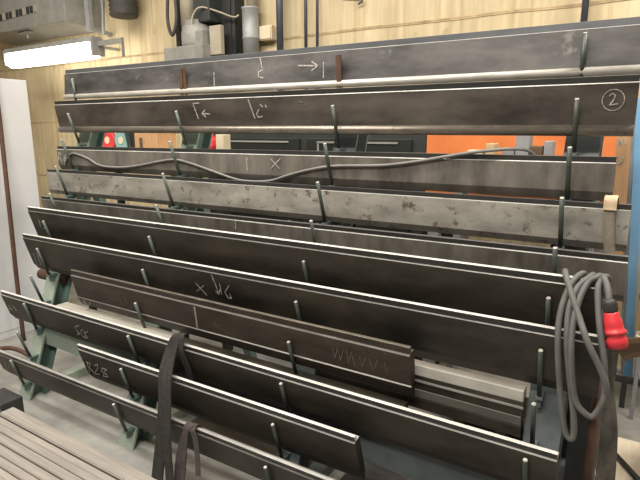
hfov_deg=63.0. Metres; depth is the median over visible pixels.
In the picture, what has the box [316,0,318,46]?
pipe
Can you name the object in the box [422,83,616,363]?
rack
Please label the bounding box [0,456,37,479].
bar
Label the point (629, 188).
bar
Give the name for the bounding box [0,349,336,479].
steel beam
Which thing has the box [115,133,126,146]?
binder
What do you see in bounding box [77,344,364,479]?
steel beam
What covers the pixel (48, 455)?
bar
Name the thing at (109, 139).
binder
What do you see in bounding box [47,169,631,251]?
steel beam
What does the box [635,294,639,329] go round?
carton
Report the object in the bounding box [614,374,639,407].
stand
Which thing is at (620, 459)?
bar
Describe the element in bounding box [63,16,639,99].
steel beam
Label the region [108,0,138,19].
corrugated hose
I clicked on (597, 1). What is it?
trim
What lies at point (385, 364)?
steel beam
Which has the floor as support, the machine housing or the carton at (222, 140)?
the machine housing
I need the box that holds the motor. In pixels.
[164,0,238,60]
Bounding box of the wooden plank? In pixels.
[594,437,639,479]
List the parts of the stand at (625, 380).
leg, rail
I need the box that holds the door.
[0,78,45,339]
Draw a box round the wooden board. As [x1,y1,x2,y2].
[596,136,630,463]
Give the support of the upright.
on the floor
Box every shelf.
[443,192,598,419]
[629,330,639,419]
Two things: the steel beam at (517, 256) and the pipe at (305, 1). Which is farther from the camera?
the pipe at (305, 1)
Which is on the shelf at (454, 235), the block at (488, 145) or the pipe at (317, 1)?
the block at (488, 145)
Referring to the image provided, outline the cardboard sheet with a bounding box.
[619,337,639,361]
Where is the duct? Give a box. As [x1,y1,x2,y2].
[0,0,111,44]
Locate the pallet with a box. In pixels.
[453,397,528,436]
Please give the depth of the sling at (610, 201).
1.79 m
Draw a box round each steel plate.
[190,417,313,464]
[340,461,413,479]
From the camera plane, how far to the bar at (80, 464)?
2.16 m
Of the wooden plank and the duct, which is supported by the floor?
the wooden plank
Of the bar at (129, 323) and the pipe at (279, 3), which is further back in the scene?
the pipe at (279, 3)
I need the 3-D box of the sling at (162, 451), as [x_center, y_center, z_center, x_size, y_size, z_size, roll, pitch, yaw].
[-0.708,0.817,2.543,0.173,0.718,0.228,7,14,31]
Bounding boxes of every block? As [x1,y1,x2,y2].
[0,388,24,416]
[485,143,498,153]
[501,151,514,154]
[515,136,532,154]
[530,146,543,154]
[543,141,555,154]
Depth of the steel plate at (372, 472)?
2.60 m
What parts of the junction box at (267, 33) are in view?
lid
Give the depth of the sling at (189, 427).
2.44 m
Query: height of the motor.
0.990 m
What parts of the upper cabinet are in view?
door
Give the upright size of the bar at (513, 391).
0.044 m
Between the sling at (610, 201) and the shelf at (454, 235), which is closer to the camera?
the sling at (610, 201)
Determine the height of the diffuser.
0.196 m
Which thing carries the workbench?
on the floor
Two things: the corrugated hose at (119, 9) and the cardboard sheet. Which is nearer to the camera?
the cardboard sheet
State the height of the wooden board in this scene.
1.762 m
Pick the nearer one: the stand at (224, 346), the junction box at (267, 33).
the stand at (224, 346)
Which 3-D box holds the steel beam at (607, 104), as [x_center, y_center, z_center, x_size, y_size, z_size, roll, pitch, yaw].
[-0.339,-0.647,2.667,3.367,0.206,0.065,7,14,31]
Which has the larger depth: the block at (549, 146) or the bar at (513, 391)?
the block at (549, 146)
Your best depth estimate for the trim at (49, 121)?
7.11 m
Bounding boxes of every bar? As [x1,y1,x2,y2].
[0,407,155,479]
[0,417,115,479]
[0,424,99,479]
[0,433,82,479]
[0,445,59,479]
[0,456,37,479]
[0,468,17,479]
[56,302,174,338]
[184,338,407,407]
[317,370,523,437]
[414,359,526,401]
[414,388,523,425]
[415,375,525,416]
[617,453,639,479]
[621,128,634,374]
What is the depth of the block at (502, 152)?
2.68 m
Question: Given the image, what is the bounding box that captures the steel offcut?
[125,133,134,146]
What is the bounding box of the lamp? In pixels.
[2,36,124,68]
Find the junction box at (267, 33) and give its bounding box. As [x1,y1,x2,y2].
[259,25,276,41]
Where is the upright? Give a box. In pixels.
[623,98,639,377]
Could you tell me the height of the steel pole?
0.860 m
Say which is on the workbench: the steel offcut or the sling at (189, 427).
the steel offcut
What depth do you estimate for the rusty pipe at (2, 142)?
4.17 m
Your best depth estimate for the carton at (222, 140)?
3.69 m
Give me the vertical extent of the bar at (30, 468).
0.024 m
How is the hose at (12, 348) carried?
on the floor
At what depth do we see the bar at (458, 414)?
2.03 m
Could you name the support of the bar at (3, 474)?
on the block
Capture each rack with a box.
[9,32,628,479]
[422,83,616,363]
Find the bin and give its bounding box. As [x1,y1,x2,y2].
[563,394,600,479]
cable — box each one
[64,147,535,181]
[554,268,628,441]
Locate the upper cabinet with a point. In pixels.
(233, 34)
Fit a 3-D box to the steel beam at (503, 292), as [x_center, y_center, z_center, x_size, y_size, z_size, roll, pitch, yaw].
[-0.477,0.066,2.599,3.326,0.241,0.090,7,14,31]
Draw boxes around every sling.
[151,332,194,479]
[174,422,202,479]
[595,348,618,479]
[603,195,618,252]
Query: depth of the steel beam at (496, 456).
2.16 m
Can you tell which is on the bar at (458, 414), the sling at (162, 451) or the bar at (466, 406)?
the bar at (466, 406)
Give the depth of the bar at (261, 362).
2.33 m
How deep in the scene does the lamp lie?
5.65 m
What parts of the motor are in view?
mount plate, tan plate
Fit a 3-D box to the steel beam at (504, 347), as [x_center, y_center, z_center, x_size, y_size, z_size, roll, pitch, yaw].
[-0.493,0.246,2.575,3.331,0.250,0.092,7,14,31]
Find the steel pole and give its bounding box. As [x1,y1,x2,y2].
[582,379,600,479]
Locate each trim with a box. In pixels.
[0,0,622,71]
[31,121,57,122]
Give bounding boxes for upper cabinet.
[221,0,243,54]
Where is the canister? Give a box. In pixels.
[210,134,215,148]
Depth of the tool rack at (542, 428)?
2.38 m
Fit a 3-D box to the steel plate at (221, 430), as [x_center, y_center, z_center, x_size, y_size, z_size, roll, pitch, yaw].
[-0.273,1.082,3.081,0.840,0.024,0.800,7,14,31]
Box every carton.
[216,134,230,148]
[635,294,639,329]
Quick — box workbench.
[89,172,212,337]
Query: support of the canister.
on the stand at (224, 346)
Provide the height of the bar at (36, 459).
0.030 m
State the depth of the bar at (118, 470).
2.17 m
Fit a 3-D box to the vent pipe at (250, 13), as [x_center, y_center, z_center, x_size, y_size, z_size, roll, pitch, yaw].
[-0.653,-2.217,4.879,0.168,1.050,0.168,7,14,31]
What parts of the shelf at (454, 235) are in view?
leg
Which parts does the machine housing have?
door trim, door, door trim, door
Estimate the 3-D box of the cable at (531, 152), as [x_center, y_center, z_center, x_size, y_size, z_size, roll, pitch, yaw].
[-0.440,-0.410,2.754,2.996,0.199,0.084,7,14,31]
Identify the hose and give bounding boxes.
[0,346,27,356]
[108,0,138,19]
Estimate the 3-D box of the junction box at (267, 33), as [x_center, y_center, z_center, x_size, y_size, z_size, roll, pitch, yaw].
[-0.490,-1.945,4.923,0.150,0.130,0.099,7,14,31]
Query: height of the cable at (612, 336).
0.549 m
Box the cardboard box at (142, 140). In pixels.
[134,133,175,147]
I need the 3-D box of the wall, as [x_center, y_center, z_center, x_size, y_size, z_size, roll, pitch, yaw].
[0.171,-1.896,4.683,15.000,5.200,0.200,7,14,31]
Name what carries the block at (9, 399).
on the floor
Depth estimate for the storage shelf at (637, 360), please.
3.10 m
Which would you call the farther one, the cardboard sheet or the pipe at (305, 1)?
the pipe at (305, 1)
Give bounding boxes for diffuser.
[5,42,100,68]
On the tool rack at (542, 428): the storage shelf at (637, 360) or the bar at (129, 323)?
the bar at (129, 323)
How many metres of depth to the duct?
6.10 m
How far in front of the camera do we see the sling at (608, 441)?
1.82 m
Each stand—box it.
[215,178,232,350]
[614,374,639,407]
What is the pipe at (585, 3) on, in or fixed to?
attached to the wall
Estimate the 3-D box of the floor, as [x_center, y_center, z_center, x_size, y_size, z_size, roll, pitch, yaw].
[-1.476,1.236,2.655,15.000,0.100,9.000,7,14,31]
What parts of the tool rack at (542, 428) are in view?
rod, rod, rod, rod, rod, rod, rod, rod, rod, rod, rod, leg, rod, rod, rod, rod, rod, rod, rod, rod, rod, rod, rod, leg, rod, rod, rod, rod, rod, rod, rod, rod, rod, rod, rod, rod, rod, rod, rod, rod, rod, leg, rod, rod, rod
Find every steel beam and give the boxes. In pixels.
[0,290,558,479]
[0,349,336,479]
[22,233,599,398]
[27,206,603,333]
[41,196,628,301]
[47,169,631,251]
[54,74,639,135]
[57,146,616,200]
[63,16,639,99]
[70,269,414,396]
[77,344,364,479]
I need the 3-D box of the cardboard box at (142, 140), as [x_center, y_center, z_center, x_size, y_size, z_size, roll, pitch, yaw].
[-1.326,-0.798,4.204,0.260,0.170,0.207,7,14,31]
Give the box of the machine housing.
[212,134,452,364]
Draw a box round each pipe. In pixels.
[0,107,25,340]
[241,0,259,52]
[276,0,283,90]
[304,0,307,89]
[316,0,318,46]
[580,0,589,21]
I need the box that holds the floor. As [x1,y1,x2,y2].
[0,282,639,479]
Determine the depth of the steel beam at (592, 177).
2.28 m
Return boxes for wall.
[0,0,639,368]

